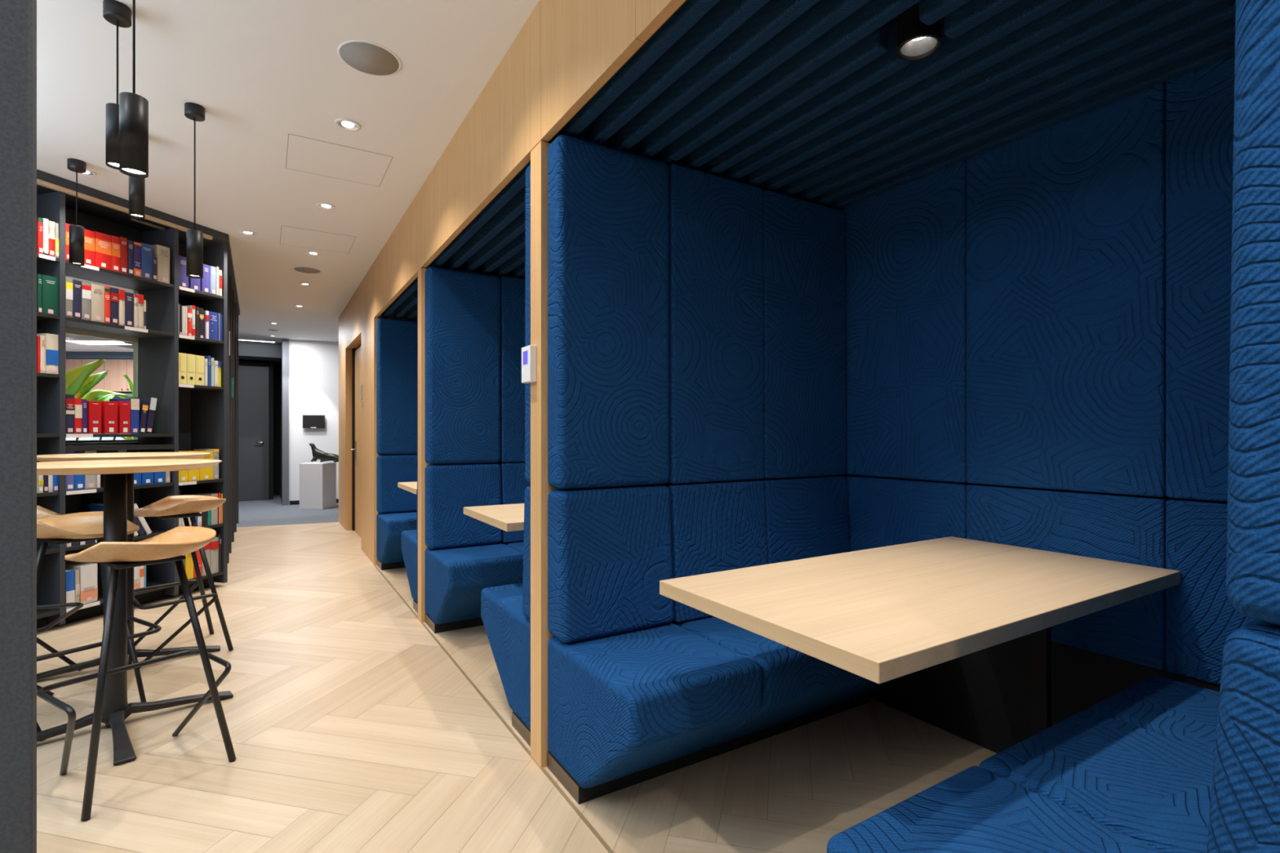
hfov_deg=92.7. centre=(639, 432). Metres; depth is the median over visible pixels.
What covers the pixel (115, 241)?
book
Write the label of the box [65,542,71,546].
booklet
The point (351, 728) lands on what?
floor
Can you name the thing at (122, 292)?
book
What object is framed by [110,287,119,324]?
book
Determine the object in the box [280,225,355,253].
ceiling hatch
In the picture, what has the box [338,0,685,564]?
wall
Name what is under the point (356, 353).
door
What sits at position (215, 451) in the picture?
box
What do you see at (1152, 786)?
seat cushion
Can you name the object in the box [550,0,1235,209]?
ceiling
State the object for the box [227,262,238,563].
bookcase
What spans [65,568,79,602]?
booklet
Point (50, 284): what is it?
book
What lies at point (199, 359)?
file
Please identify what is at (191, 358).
file
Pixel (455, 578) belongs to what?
upholstered bench
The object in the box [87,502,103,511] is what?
booklet
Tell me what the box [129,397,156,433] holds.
book
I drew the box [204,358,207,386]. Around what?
booklet
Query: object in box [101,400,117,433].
file
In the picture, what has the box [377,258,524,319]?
ceiling
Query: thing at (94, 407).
file
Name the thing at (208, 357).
booklet
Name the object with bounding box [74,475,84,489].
folder
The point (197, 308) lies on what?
book
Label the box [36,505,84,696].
bar stool
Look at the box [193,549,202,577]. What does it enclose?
folder
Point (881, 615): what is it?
table
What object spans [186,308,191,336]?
book
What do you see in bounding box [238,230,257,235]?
recessed light
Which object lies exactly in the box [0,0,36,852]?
wall
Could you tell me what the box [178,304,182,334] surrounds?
book
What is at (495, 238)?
ceiling
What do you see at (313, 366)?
wall
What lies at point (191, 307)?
book
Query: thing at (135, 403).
book
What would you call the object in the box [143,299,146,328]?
book
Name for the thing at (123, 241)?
book
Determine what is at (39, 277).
book
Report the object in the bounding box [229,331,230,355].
book
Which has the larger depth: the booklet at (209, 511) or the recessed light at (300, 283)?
the recessed light at (300, 283)
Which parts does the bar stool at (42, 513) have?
seat, footrest rod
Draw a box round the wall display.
[302,414,324,428]
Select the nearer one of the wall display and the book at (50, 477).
the book at (50, 477)
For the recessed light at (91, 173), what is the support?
in the ceiling at (261, 72)
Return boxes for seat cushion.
[501,541,523,553]
[547,622,762,788]
[671,616,863,746]
[808,678,896,712]
[826,765,1164,852]
[979,710,1214,852]
[1087,675,1219,752]
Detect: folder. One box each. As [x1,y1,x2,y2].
[65,451,74,490]
[65,561,97,604]
[65,568,75,608]
[74,450,96,488]
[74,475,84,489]
[133,566,140,589]
[139,565,144,587]
[144,565,146,586]
[184,552,193,579]
[191,493,217,524]
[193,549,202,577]
[202,542,210,576]
[208,311,217,340]
[210,537,218,573]
[215,533,222,572]
[217,313,220,340]
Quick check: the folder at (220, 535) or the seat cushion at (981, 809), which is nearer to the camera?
the seat cushion at (981, 809)
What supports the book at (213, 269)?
on the bookcase at (188, 417)
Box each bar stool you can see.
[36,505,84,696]
[36,511,161,741]
[36,526,235,821]
[133,495,233,668]
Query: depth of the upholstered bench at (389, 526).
5.23 m
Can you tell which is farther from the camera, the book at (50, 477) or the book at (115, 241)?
the book at (115, 241)
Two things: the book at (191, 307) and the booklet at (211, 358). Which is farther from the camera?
the booklet at (211, 358)
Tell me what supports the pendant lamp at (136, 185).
hanging from the ceiling at (261, 72)
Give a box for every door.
[238,360,273,501]
[351,346,360,536]
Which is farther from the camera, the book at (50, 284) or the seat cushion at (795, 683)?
the book at (50, 284)
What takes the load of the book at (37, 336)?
on the bookcase at (188, 417)
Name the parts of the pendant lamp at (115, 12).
lamp shade, cord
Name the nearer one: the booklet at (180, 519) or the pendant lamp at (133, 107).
the pendant lamp at (133, 107)
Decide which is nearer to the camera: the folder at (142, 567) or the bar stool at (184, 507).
the bar stool at (184, 507)
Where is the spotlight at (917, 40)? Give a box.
[895,1,942,61]
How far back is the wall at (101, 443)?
4.28 m
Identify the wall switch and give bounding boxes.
[360,384,362,399]
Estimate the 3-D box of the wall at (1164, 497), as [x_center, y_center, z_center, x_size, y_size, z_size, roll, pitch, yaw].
[1.156,-0.178,2.763,0.100,2.756,8.500,0,0,-32]
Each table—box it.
[36,452,220,679]
[36,458,233,765]
[397,481,417,494]
[463,503,524,531]
[659,536,1180,737]
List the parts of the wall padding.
panel, panel, panel, panel, panel, panel, panel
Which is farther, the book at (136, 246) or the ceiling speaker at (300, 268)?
the ceiling speaker at (300, 268)
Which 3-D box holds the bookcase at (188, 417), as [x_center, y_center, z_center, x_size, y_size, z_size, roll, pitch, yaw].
[-3.740,-0.146,3.618,0.354,2.688,2.512,0,0,16]
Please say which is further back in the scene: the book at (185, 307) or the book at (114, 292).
the book at (185, 307)
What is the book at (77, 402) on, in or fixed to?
on the bookcase at (188, 417)
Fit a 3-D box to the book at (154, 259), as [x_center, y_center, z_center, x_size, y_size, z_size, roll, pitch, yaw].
[-3.486,-1.148,4.292,0.201,0.162,0.030,0,0,16]
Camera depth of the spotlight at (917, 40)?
1.64 m
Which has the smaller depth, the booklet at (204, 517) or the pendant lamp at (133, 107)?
the pendant lamp at (133, 107)
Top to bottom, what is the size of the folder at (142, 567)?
0.185 m
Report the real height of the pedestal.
0.718 m
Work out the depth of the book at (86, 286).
3.86 m
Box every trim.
[281,338,288,505]
[373,564,613,852]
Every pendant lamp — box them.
[66,158,86,266]
[102,0,131,169]
[119,0,148,177]
[128,175,145,218]
[184,102,204,278]
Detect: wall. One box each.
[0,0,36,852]
[65,442,138,445]
[238,340,281,364]
[273,364,279,495]
[280,359,281,500]
[288,339,338,505]
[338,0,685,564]
[376,317,417,513]
[416,266,530,622]
[522,134,849,767]
[844,474,1227,502]
[1206,0,1279,852]
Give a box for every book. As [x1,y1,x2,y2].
[36,217,43,254]
[36,273,42,312]
[36,333,58,373]
[36,335,39,373]
[36,335,45,373]
[36,475,43,493]
[41,274,57,315]
[42,217,48,255]
[43,475,48,493]
[48,220,54,257]
[48,475,53,492]
[53,475,57,492]
[54,222,58,257]
[65,222,69,260]
[65,277,72,317]
[65,394,74,433]
[72,279,81,319]
[74,398,82,433]
[81,281,91,320]
[81,399,87,433]
[84,228,94,266]
[90,283,104,322]
[93,231,111,270]
[96,474,100,488]
[104,285,110,323]
[109,398,139,433]
[110,235,119,271]
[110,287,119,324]
[118,236,127,274]
[119,288,124,325]
[124,292,133,327]
[127,240,133,275]
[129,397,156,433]
[133,241,141,276]
[133,293,138,328]
[136,293,143,328]
[138,242,152,279]
[138,400,148,433]
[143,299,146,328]
[151,244,169,284]
[152,256,156,280]
[165,471,169,482]
[178,255,188,288]
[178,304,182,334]
[182,306,184,335]
[184,306,186,335]
[185,305,195,337]
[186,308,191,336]
[188,277,200,290]
[195,306,199,337]
[199,307,204,337]
[200,263,210,293]
[203,311,205,338]
[204,310,208,338]
[210,266,216,294]
[216,266,218,295]
[218,270,222,295]
[220,314,222,341]
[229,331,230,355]
[231,377,233,397]
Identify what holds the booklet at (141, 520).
on the bookcase at (188, 417)
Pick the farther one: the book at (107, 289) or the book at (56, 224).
the book at (107, 289)
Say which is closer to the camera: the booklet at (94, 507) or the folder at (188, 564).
the booklet at (94, 507)
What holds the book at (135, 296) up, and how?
on the bookcase at (188, 417)
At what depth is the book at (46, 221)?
3.66 m
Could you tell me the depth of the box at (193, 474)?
4.53 m
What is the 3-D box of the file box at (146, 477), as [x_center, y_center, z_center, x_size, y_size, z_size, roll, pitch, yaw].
[-3.499,0.292,4.247,0.201,0.125,0.073,0,0,16]
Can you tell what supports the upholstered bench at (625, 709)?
on the floor
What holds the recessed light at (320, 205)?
in the ceiling at (261, 72)
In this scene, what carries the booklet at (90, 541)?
on the bookcase at (188, 417)
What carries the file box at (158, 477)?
on the bookcase at (188, 417)
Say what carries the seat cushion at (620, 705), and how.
on the upholstered bench at (625, 709)
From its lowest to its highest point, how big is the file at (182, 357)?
0.233 m
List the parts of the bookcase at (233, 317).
vertical panel, vertical panel, vertical panel, vertical panel, vertical panel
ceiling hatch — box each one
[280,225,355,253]
[285,133,393,186]
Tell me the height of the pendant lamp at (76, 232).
0.590 m
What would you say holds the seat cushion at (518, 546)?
on the upholstered bench at (455, 578)
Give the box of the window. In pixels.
[65,275,138,443]
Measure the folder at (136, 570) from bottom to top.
0.202 m
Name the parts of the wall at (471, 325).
panel, panel, panel, panel, panel, panel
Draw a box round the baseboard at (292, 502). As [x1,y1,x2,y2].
[289,498,338,505]
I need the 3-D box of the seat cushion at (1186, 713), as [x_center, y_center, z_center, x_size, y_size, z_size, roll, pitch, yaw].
[1.550,0.935,1.451,0.438,0.419,0.687,0,0,-32]
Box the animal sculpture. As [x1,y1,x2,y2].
[309,443,338,462]
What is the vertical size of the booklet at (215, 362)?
0.207 m
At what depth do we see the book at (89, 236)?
3.88 m
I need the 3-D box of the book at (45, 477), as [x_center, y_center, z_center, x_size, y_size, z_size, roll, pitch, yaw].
[-3.657,0.283,3.684,0.201,0.149,0.023,0,0,16]
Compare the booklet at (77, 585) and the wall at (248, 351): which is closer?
the booklet at (77, 585)
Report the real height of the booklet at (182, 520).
0.212 m
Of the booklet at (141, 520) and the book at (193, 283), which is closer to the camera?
the booklet at (141, 520)
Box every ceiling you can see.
[36,0,539,342]
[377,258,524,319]
[426,129,736,277]
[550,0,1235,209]
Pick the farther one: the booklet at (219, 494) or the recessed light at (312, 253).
the recessed light at (312, 253)
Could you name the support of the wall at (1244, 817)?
on the floor
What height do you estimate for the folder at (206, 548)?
0.284 m
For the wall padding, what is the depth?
2.08 m
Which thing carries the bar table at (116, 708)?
on the floor
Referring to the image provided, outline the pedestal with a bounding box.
[299,462,336,509]
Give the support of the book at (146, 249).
on the bookcase at (188, 417)
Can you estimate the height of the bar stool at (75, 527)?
0.846 m
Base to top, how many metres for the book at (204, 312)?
0.220 m
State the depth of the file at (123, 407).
4.07 m
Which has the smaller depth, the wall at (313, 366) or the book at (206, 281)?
the book at (206, 281)
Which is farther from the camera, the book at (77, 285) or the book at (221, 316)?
the book at (221, 316)
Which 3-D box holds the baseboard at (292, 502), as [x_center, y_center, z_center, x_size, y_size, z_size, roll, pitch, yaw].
[-4.831,1.163,10.600,2.190,0.067,0.012,0,0,-25]
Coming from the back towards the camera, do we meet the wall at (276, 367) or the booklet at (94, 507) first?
the wall at (276, 367)
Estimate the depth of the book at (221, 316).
4.75 m
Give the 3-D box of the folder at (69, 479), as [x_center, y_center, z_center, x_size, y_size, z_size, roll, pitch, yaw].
[-3.623,0.233,3.804,0.201,0.243,0.045,0,0,16]
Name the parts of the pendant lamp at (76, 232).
lamp shade, cord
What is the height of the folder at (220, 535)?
0.293 m
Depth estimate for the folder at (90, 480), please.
3.88 m
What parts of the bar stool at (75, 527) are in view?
leg, seat, footrest rod, leg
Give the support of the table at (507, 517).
on the floor
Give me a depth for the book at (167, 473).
4.35 m
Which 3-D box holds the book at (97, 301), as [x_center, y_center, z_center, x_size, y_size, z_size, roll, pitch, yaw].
[-3.582,-0.835,3.951,0.201,0.236,0.073,0,0,16]
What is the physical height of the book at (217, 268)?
0.222 m
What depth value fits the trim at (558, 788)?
2.37 m
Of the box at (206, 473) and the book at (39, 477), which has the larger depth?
the box at (206, 473)
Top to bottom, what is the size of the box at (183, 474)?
0.222 m
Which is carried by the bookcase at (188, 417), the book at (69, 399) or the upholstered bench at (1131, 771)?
the book at (69, 399)
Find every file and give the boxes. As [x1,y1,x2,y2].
[87,400,101,433]
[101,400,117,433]
[115,400,130,433]
[178,352,186,384]
[186,353,195,384]
[195,355,204,385]
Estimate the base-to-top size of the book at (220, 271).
0.203 m
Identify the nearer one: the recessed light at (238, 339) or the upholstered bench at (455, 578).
the upholstered bench at (455, 578)
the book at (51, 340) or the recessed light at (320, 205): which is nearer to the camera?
the book at (51, 340)
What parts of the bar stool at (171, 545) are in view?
leg, footrest rod, seat, leg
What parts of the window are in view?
pane, pane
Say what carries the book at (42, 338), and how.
on the bookcase at (188, 417)
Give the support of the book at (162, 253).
on the bookcase at (188, 417)
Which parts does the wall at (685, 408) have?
panel, panel, panel, panel, panel, panel, panel, panel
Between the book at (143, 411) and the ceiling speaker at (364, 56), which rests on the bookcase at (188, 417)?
the book at (143, 411)
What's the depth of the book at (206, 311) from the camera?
4.63 m
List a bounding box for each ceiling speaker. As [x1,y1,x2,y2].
[292,266,321,273]
[337,40,401,75]
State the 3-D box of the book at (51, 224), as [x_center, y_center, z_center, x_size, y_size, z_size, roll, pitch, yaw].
[-3.649,-1.173,3.713,0.201,0.212,0.030,0,0,16]
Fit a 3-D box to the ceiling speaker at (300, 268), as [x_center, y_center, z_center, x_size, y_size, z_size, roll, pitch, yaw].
[-3.174,-1.553,5.820,0.244,0.005,0.244,0,0,-32]
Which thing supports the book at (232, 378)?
on the bookcase at (233, 317)
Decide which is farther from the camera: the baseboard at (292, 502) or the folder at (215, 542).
the baseboard at (292, 502)
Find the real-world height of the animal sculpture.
0.308 m
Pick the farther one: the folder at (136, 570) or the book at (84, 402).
the folder at (136, 570)
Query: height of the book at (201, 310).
0.239 m
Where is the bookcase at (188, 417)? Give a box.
[36,191,227,628]
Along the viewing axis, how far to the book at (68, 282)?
3.77 m
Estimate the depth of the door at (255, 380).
10.81 m
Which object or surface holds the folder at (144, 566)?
on the bookcase at (188, 417)
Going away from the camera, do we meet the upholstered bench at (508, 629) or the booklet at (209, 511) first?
the upholstered bench at (508, 629)
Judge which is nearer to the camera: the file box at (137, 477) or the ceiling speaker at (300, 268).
the file box at (137, 477)
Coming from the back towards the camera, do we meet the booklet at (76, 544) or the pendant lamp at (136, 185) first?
the booklet at (76, 544)
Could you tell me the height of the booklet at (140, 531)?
0.230 m
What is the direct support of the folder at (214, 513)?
on the bookcase at (188, 417)
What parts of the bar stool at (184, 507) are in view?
footrest rod, seat, leg, leg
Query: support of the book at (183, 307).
on the bookcase at (188, 417)
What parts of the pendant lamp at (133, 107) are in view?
lamp shade, cord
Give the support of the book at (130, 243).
on the bookcase at (188, 417)
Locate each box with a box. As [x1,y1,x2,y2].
[133,473,141,484]
[141,471,153,484]
[153,471,165,484]
[178,450,199,481]
[178,451,187,482]
[186,450,213,480]
[193,448,218,479]
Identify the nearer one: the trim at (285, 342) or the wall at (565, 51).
the wall at (565, 51)
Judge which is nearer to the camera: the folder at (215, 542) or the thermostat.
the thermostat
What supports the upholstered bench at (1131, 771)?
on the floor
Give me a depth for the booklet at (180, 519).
4.43 m
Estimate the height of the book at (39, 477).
0.159 m
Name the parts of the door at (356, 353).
handle, frame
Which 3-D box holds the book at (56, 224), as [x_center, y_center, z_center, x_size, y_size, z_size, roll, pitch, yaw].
[-3.641,-1.172,3.740,0.201,0.210,0.021,0,0,16]
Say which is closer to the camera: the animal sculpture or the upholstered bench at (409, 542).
the upholstered bench at (409, 542)
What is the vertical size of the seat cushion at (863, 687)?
0.419 m
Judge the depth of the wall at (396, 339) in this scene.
5.52 m
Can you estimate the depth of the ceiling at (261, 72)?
2.92 m
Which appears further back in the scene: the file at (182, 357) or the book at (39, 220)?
the file at (182, 357)
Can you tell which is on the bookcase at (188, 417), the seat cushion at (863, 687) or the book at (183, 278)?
the book at (183, 278)
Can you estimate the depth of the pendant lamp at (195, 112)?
2.89 m
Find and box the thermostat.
[521,345,536,383]
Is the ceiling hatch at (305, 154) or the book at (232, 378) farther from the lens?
the book at (232, 378)
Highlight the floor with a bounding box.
[36,495,996,852]
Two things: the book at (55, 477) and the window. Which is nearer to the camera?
the book at (55, 477)
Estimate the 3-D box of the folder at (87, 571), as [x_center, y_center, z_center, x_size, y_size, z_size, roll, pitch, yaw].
[-3.595,0.959,3.904,0.201,0.241,0.094,0,0,16]
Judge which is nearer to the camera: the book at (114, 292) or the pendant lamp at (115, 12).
the pendant lamp at (115, 12)
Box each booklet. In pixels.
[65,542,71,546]
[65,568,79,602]
[71,542,79,546]
[85,540,94,544]
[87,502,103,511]
[133,503,151,534]
[133,516,145,535]
[178,518,181,526]
[181,517,184,526]
[197,512,201,526]
[201,511,207,526]
[202,492,221,524]
[204,355,210,386]
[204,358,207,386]
[207,510,210,525]
[210,357,213,386]
[213,360,217,386]
[217,361,221,386]
[220,493,222,523]
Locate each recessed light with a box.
[73,168,97,176]
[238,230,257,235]
[238,338,275,342]
[298,282,311,285]
[305,251,321,255]
[315,202,335,209]
[334,118,360,130]
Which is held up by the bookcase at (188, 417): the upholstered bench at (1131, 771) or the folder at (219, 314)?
the folder at (219, 314)
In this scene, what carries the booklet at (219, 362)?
on the bookcase at (188, 417)
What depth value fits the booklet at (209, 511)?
4.65 m
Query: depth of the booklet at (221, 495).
4.75 m
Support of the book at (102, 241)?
on the bookcase at (188, 417)
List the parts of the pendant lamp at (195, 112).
lamp shade, cord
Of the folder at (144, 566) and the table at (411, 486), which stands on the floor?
the table at (411, 486)
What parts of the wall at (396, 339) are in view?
panel, panel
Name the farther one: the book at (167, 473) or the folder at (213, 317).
the folder at (213, 317)
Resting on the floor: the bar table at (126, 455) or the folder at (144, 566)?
the bar table at (126, 455)
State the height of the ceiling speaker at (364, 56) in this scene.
0.005 m
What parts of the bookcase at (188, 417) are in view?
shelf, shelf, shelf, shelf, shelf, shelf, shelf, vertical panel, shelf, shelf, shelf, panel, panel, vertical panel, shelf, shelf, shelf, sill panel, cable rail, shelf, shelf, shelf, vertical panel, panel, shelf, shelf, shelf, shelf, shelf, vertical panel, shelf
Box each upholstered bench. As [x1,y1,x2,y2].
[376,511,417,570]
[400,529,417,613]
[425,541,523,633]
[480,582,530,746]
[546,616,896,804]
[826,675,1219,852]
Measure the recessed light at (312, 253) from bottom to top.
0.006 m
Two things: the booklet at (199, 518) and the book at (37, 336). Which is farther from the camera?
the booklet at (199, 518)
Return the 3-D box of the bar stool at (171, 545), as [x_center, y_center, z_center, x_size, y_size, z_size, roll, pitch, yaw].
[-1.768,0.781,2.168,0.429,0.846,0.495,0,0,34]
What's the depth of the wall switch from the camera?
6.20 m
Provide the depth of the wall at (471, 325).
3.89 m
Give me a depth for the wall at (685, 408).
2.32 m
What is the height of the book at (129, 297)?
0.227 m
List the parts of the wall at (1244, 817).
panel, panel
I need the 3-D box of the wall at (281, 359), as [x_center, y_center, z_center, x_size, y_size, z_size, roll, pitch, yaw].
[-6.545,-0.178,11.177,0.065,2.756,1.500,0,0,-32]
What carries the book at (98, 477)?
on the bookcase at (188, 417)
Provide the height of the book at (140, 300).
0.232 m
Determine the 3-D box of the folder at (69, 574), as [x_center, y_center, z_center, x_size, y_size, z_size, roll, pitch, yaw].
[-3.623,0.967,3.805,0.201,0.225,0.046,0,0,16]
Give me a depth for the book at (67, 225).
3.76 m
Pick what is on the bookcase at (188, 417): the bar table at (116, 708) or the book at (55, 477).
the book at (55, 477)
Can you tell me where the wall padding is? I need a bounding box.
[834,54,1256,753]
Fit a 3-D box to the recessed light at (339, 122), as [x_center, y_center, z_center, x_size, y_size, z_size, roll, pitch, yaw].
[-1.472,-1.552,3.074,0.120,0.006,0.120,0,0,-32]

